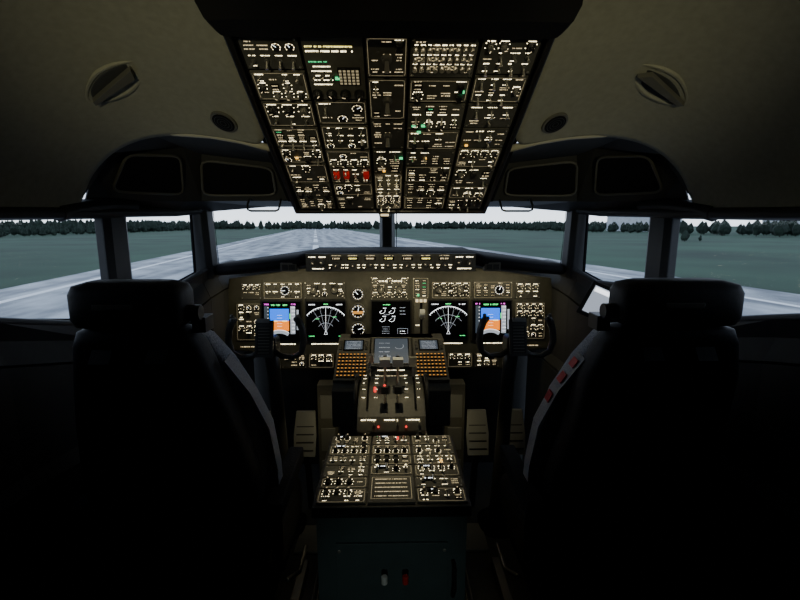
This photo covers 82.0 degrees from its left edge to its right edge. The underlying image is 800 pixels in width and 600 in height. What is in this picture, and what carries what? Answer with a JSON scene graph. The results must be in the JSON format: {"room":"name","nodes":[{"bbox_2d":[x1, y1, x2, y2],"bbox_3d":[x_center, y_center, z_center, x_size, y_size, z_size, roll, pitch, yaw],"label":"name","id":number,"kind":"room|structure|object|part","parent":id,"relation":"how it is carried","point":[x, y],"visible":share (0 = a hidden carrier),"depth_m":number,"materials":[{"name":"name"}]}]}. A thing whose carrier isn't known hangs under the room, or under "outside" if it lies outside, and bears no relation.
{"room":"control cabin","nodes":[
{"label":"control cabin","id":0,"kind":"room"},
{"bbox_2d":[0,260,254,599],"bbox_3d":[-0.963,0.547,1.044,0.189,1.460,3.111,0,10,3],"label":"wall","id":1,"kind":"structure","parent":0,"point":[44,556],"depth_m":1.25,"materials":[{"name":"paint"}]},
{"bbox_2d":[0,219,69,319],"bbox_3d":[-1.020,-0.036,1.167,0.021,0.354,0.761,1,10,3],"label":"window","id":2,"kind":"structure","parent":1,"relation":"in","point":[42,219],"depth_m":1.35,"materials":[{"name":"clear glass"}]},
{"bbox_2d":[179,215,196,280],"bbox_3d":[-0.947,-0.195,1.812,0.021,0.300,0.447,2,10,9],"label":"window","id":3,"kind":"structure","parent":1,"relation":"in","point":[190,216],"depth_m":2.01,"materials":[{"name":"clear glass"}]},
{"bbox_2d":[228,268,551,369],"bbox_3d":[-0.043,0.100,2.275,1.660,0.508,0.157,0,10,-1],"label":"panel","id":4,"kind":"object","parent":1,"relation":"attached to","point":[452,304],"visible":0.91,"depth_m":2.28,"materials":[{"name":"paint"}]},
{"bbox_2d":[215,247,563,275],"bbox_3d":[-0.044,-0.182,2.235,1.660,0.121,0.534,0,10,-1],"label":"shield","id":5,"kind":"object","parent":4,"relation":"attached to","point":[321,259],"visible":0.99,"depth_m":2.01,"materials":[{"name":"black plastic"}]},
{"bbox_3d":[-0.040,-0.166,2.029,0.736,0.081,0.122,0,10,-1],"label":"mode control panel","id":6,"kind":"part","parent":5,"relation":"part of","materials":[{"name":"paint"}]},
{"bbox_2d":[0,0,263,206],"bbox_3d":[-0.682,-0.358,0.350,0.662,0.585,2.041,0,10,-1],"label":"liner","id":7,"kind":"object","parent":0,"point":[53,141],"visible":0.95,"depth_m":1.08,"materials":[{"name":"plastic"}]},
{"bbox_2d":[85,61,141,105],"bbox_3d":[-0.696,-0.531,1.122,0.182,0.097,0.103,0,10,-1],"label":"vent","id":8,"kind":"object","parent":7,"relation":"attached to","point":[113,81],"visible":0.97,"depth_m":1.11,"materials":[{"name":"plastic"}]},
{"bbox_2d":[210,111,237,132],"bbox_3d":[-0.476,-0.485,1.249,0.074,0.049,0.068,0,10,-1],"label":"air vent","id":9,"kind":"object","parent":7,"relation":"attached to","point":[223,121],"visible":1,"depth_m":1.24,"materials":[{"name":"grey plastic"}]},
{"bbox_2d":[194,0,582,213],"bbox_3d":[-0.026,-0.526,1.265,0.736,0.561,0.864,0,10,-1],"label":"panel","id":10,"kind":"object","parent":7,"relation":"attached to","point":[359,106],"visible":1,"depth_m":1.08,"materials":[{"name":"black plastic"}]},
{"bbox_2d":[82,134,269,197],"bbox_3d":[-0.671,-0.401,1.345,0.602,0.197,0.075,0,10,-1],"label":"arch","id":11,"kind":"object","parent":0,"point":[263,146],"depth_m":1.32,"materials":[{"name":"grey plastic"}]},
{"bbox_2d":[84,136,689,211],"bbox_3d":[-0.038,-0.471,1.887,1.896,0.253,1.120,0,10,-1],"label":"wall","id":12,"kind":"structure","parent":0,"point":[192,152],"depth_m":1.71,"materials":[{"name":"paint"}]},
{"bbox_2d":[0,198,218,325],"bbox_3d":[-0.860,-0.050,1.054,0.752,0.472,3.270,3,10,16],"label":"window frame","id":13,"kind":"structure","parent":12,"relation":"attached to","point":[109,215],"depth_m":1.53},
{"bbox_2d":[112,153,183,194],"bbox_3d":[-0.859,-0.443,1.623,0.094,0.140,0.299,4,11,20],"label":"window","id":14,"kind":"structure","parent":12,"relation":"in","point":[138,173],"depth_m":1.60,"materials":[{"name":"grey glass"}]},
{"bbox_2d":[200,160,275,196],"bbox_3d":[-0.651,-0.488,1.863,0.291,0.136,0.080,-3,11,-19],"label":"window","id":15,"kind":"structure","parent":12,"relation":"in","point":[218,178],"depth_m":1.86,"materials":[{"name":"grey glass"}]},
{"bbox_2d":[246,198,281,211],"bbox_3d":[-0.558,-0.389,1.889,0.141,0.056,0.049,0,10,-1],"label":"handle","id":16,"kind":"object","parent":12,"relation":"attached to","point":[249,199],"visible":1,"depth_m":1.87,"materials":[{"name":"silver metal"}]},
{"bbox_2d":[498,199,533,211],"bbox_3d":[0.482,-0.393,1.909,0.141,0.056,0.049,0,10,-1],"label":"handle","id":17,"kind":"object","parent":12,"relation":"attached to","point":[531,202],"visible":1,"depth_m":1.89,"materials":[{"name":"silver metal"}]},
{"bbox_2d":[504,161,577,196],"bbox_3d":[0.576,-0.492,1.886,0.291,0.136,0.080,3,10,17],"label":"window","id":18,"kind":"structure","parent":12,"relation":"in","point":[554,179],"depth_m":1.89,"materials":[{"name":"grey glass"}]},
{"bbox_2d":[594,155,662,195],"bbox_3d":[0.793,-0.449,1.655,0.094,0.140,0.299,-4,11,-22],"label":"window","id":19,"kind":"structure","parent":12,"relation":"in","point":[614,174],"depth_m":1.64,"materials":[{"name":"grey glass"}]},
{"bbox_2d":[379,214,394,246],"bbox_3d":[-0.069,-0.347,2.487,0.087,0.360,0.177,0,10,-1],"label":"post","id":20,"kind":"object","parent":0,"point":[387,225],"depth_m":2.45,"materials":[{"name":"grey metal"}]},
{"bbox_2d":[379,214,390,217],"bbox_3d":[-0.076,-0.448,2.322,0.060,0.065,0.148,0,10,-1],"label":"magnetic compass","id":21,"kind":"object","parent":20,"relation":"attached to","point":[380,215],"visible":0.34,"depth_m":2.26,"materials":[{"name":"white plastic"}]},
{"bbox_2d":[240,265,539,463],"bbox_3d":[-0.051,0.378,2.696,1.720,1.220,0.060,0,10,-1],"label":"wall","id":22,"kind":"structure","parent":0,"point":[482,389],"depth_m":2.69,"materials":[{"name":"black plastic"}]},
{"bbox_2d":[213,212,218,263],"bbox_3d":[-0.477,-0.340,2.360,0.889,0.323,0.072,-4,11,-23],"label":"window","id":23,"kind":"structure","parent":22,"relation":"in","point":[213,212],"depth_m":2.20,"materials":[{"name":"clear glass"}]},
{"bbox_2d":[396,213,565,262],"bbox_3d":[0.384,-0.343,2.376,0.889,0.323,0.072,4,11,20],"label":"window","id":24,"kind":"structure","parent":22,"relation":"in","point":[565,213],"depth_m":2.49,"materials":[{"name":"clear glass"}]},
{"bbox_2d":[282,462,521,599],"bbox_3d":[-0.019,1.274,1.240,2.100,0.040,3.200,0,10,-1],"label":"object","id":25,"kind":"structure","parent":0,"point":[482,583],"depth_m":2.02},
{"bbox_2d":[67,279,308,599],"bbox_3d":[-0.598,0.551,1.438,0.558,1.316,0.756,0,10,-1],"label":"seat","id":26,"kind":"object","parent":25,"relation":"on","point":[190,494],"visible":1,"depth_m":1.14,"materials":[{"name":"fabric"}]},
{"bbox_2d":[129,477,301,597],"bbox_3d":[-0.600,0.770,1.576,0.480,0.155,0.500,0,10,-1],"label":"seat cushion","id":27,"kind":"object","parent":26,"relation":"on","point":[260,585],"depth_m":1.36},
{"bbox_2d":[190,324,277,534],"bbox_3d":[-0.595,0.389,1.277,0.484,0.690,0.272,0,10,-1],"label":"cushion","id":28,"kind":"object","parent":26,"relation":"on","point":[236,494],"depth_m":1.18,"materials":[{"name":"fabric"}]},
{"bbox_2d":[225,314,306,539],"bbox_3d":[-0.537,0.570,2.027,0.328,1.079,0.326,0,10,-1],"label":"yoke","id":29,"kind":"object","parent":25,"relation":"on","point":[267,344],"visible":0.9,"depth_m":1.85,"materials":[{"name":"black plastic"}]},
{"bbox_2d":[269,410,316,508],"bbox_3d":[-0.541,0.802,2.251,0.286,0.542,0.134,0,10,-1],"label":"rudder pedals","id":30,"kind":"object","parent":25,"relation":"on","point":[305,430],"visible":0.41,"depth_m":2.20,"materials":[{"name":"silver metal"}]},
{"bbox_2d":[294,525,316,553],"bbox_3d":[-0.407,1.094,2.104,0.120,0.015,0.180,0,10,-1],"label":"plate","id":31,"kind":"object","parent":25,"relation":"on","point":[308,537],"visible":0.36,"depth_m":2.08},
{"bbox_2d":[317,380,340,474],"bbox_3d":[-0.352,0.730,2.313,0.100,0.660,0.085,0,10,-1],"label":"panel","id":32,"kind":"object","parent":25,"relation":"on","point":[326,430],"visible":0.44,"depth_m":2.25,"materials":[{"name":"silver metal"}]},
{"bbox_2d":[311,432,471,599],"bbox_3d":[-0.025,0.844,1.425,0.414,0.743,0.420,0,10,-1],"label":"pedestal","id":33,"kind":"object","parent":25,"relation":"on","point":[391,513],"visible":1,"depth_m":1.24,"materials":[{"name":"paint"}]},
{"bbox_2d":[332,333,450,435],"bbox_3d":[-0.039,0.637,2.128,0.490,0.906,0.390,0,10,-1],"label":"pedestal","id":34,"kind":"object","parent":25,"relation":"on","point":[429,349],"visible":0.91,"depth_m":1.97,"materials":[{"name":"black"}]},
{"bbox_2d":[353,354,429,436],"bbox_3d":[-0.032,0.677,1.772,0.275,0.950,0.324,0,10,-1],"label":"throttle quadrant","id":35,"kind":"object","parent":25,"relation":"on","point":[384,405],"visible":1,"depth_m":1.64,"materials":[{"name":"black"}]},
{"bbox_2d":[442,379,465,472],"bbox_3d":[0.268,0.727,2.325,0.100,0.660,0.085,0,10,-1],"label":"panel","id":36,"kind":"object","parent":25,"relation":"on","point":[457,417],"visible":0.44,"depth_m":2.26,"materials":[{"name":"silver metal"}]},
{"bbox_2d":[466,523,488,551],"bbox_3d":[0.333,1.091,2.119,0.120,0.015,0.180,0,10,-1],"label":"plate","id":37,"kind":"object","parent":25,"relation":"on","point":[476,541],"visible":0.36,"depth_m":2.09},
{"bbox_2d":[466,409,524,506],"bbox_3d":[0.459,0.799,2.270,0.286,0.542,0.134,0,10,-1],"label":"rudder pedals","id":38,"kind":"object","parent":25,"relation":"on","point":[477,433],"visible":0.62,"depth_m":2.21,"materials":[{"name":"silver metal"}]},
{"bbox_2d":[476,313,556,537],"bbox_3d":[0.468,0.566,2.046,0.328,1.079,0.326,0,10,-1],"label":"yoke","id":39,"kind":"object","parent":25,"relation":"on","point":[514,343],"visible":0.98,"depth_m":1.98,"materials":[{"name":"black plastic"}]},
{"bbox_2d":[491,278,744,599],"bbox_3d":[0.616,0.546,1.462,0.558,1.316,0.756,0,10,-1],"label":"seat","id":40,"kind":"object","parent":25,"relation":"on","point":[614,490],"visible":1,"depth_m":1.16,"materials":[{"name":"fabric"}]},
{"bbox_2d":[524,322,615,532],"bbox_3d":[0.618,0.385,1.300,0.484,0.690,0.272,0,10,-1],"label":"cushion","id":41,"kind":"object","parent":40,"relation":"on","point":[573,491],"depth_m":1.21,"materials":[{"name":"fabric"}]},
{"bbox_2d":[499,473,671,590],"bbox_3d":[0.614,0.766,1.600,0.480,0.155,0.500,0,10,-1],"label":"seat cushion","id":42,"kind":"object","parent":40,"relation":"on","point":[532,561],"depth_m":1.38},
{"bbox_2d":[510,135,691,197],"bbox_3d":[0.616,-0.406,1.370,0.602,0.197,0.075,0,10,-1],"label":"arch","id":43,"kind":"object","parent":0,"point":[517,146],"depth_m":1.34,"materials":[{"name":"grey plastic"}]},
{"bbox_2d":[516,0,799,207],"bbox_3d":[0.666,-0.362,0.376,0.662,0.585,2.041,0,10,-1],"label":"liner","id":44,"kind":"object","parent":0,"point":[735,140],"visible":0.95,"depth_m":1.08,"materials":[{"name":"plastic"}]},
{"bbox_2d":[541,112,567,133],"bbox_3d":[0.424,-0.488,1.266,0.074,0.049,0.068,0,10,-1],"label":"air vent","id":45,"kind":"object","parent":44,"relation":"attached to","point":[554,123],"visible":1,"depth_m":1.26,"materials":[{"name":"grey plastic"}]},
{"bbox_2d":[634,64,687,106],"bbox_3d":[0.649,-0.537,1.147,0.182,0.094,0.103,0,10,-1],"label":"air vent","id":46,"kind":"object","parent":44,"relation":"attached to","point":[660,84],"visible":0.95,"depth_m":1.14,"materials":[{"name":"plastic"}]},
{"bbox_2d":[522,259,799,599],"bbox_3d":[0.926,0.540,1.081,0.189,1.460,3.111,-1,10,-5],"label":"wall","id":47,"kind":"structure","parent":0,"point":[752,552],"depth_m":1.22,"materials":[{"name":"paint"}]},
{"bbox_2d":[582,215,602,280],"bbox_3d":[0.875,-0.202,1.847,0.021,0.300,0.447,-2,10,-11],"label":"window","id":48,"kind":"structure","parent":47,"relation":"in","point":[587,216],"depth_m":2.05,"materials":[{"name":"clear glass"}]},
{"bbox_2d":[576,280,610,317],"bbox_3d":[0.750,0.009,1.705,0.173,0.155,0.093,-5,11,-27],"label":"tablet computer","id":49,"kind":"object","parent":47,"relation":"attached to","point":[597,294],"visible":0.47,"depth_m":1.70,"materials":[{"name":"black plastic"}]},
{"bbox_2d":[718,219,799,220],"bbox_3d":[0.974,-0.043,1.206,0.021,0.354,0.761,-1,10,-5],"label":"window","id":50,"kind":"structure","parent":47,"relation":"in","point":[718,219],"depth_m":1.18,"materials":[{"name":"clear glass"}]},
{"bbox_2d":[560,198,799,321],"bbox_3d":[0.482,-0.036,0.976,1.009,0.472,3.115,0,10,-1],"label":"window","id":51,"kind":"structure","parent":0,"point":[665,214],"depth_m":1.56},
{"label":"outside","id":52,"kind":"structure","parent":0,"visible":0},
{"bbox_2d":[0,226,799,293],"bbox_3d":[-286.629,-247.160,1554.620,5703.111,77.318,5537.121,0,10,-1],"label":"grass field","id":53,"kind":"structure","parent":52,"point":[769,261],"depth_m":84.17,"materials":[{"name":"green plant"}]},
{"bbox_2d":[0,219,799,241],"bbox_3d":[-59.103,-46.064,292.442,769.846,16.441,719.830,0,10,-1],"label":"tree line","id":54,"kind":"object","parent":53,"relation":"on","point":[776,228],"visible":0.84,"depth_m":314.95,"materials":[{"name":"green plant"}]},
{"bbox_2d":[606,217,799,233],"bbox_3d":[209.457,-38.593,228.118,61.270,16.896,341.564,0,10,-1],"label":"hangar","id":55,"kind":"structure","parent":53,"relation":"on","point":[619,220],"depth_m":366.50,"materials":[{"name":"grey"}]},
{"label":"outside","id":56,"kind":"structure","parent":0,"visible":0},
{"bbox_2d":[0,228,799,318],"bbox_3d":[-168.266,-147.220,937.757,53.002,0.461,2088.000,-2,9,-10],"label":"runway","id":57,"kind":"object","parent":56,"point":[46,298],"visible":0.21,"depth_m":44.17,"materials":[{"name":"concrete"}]}
]}

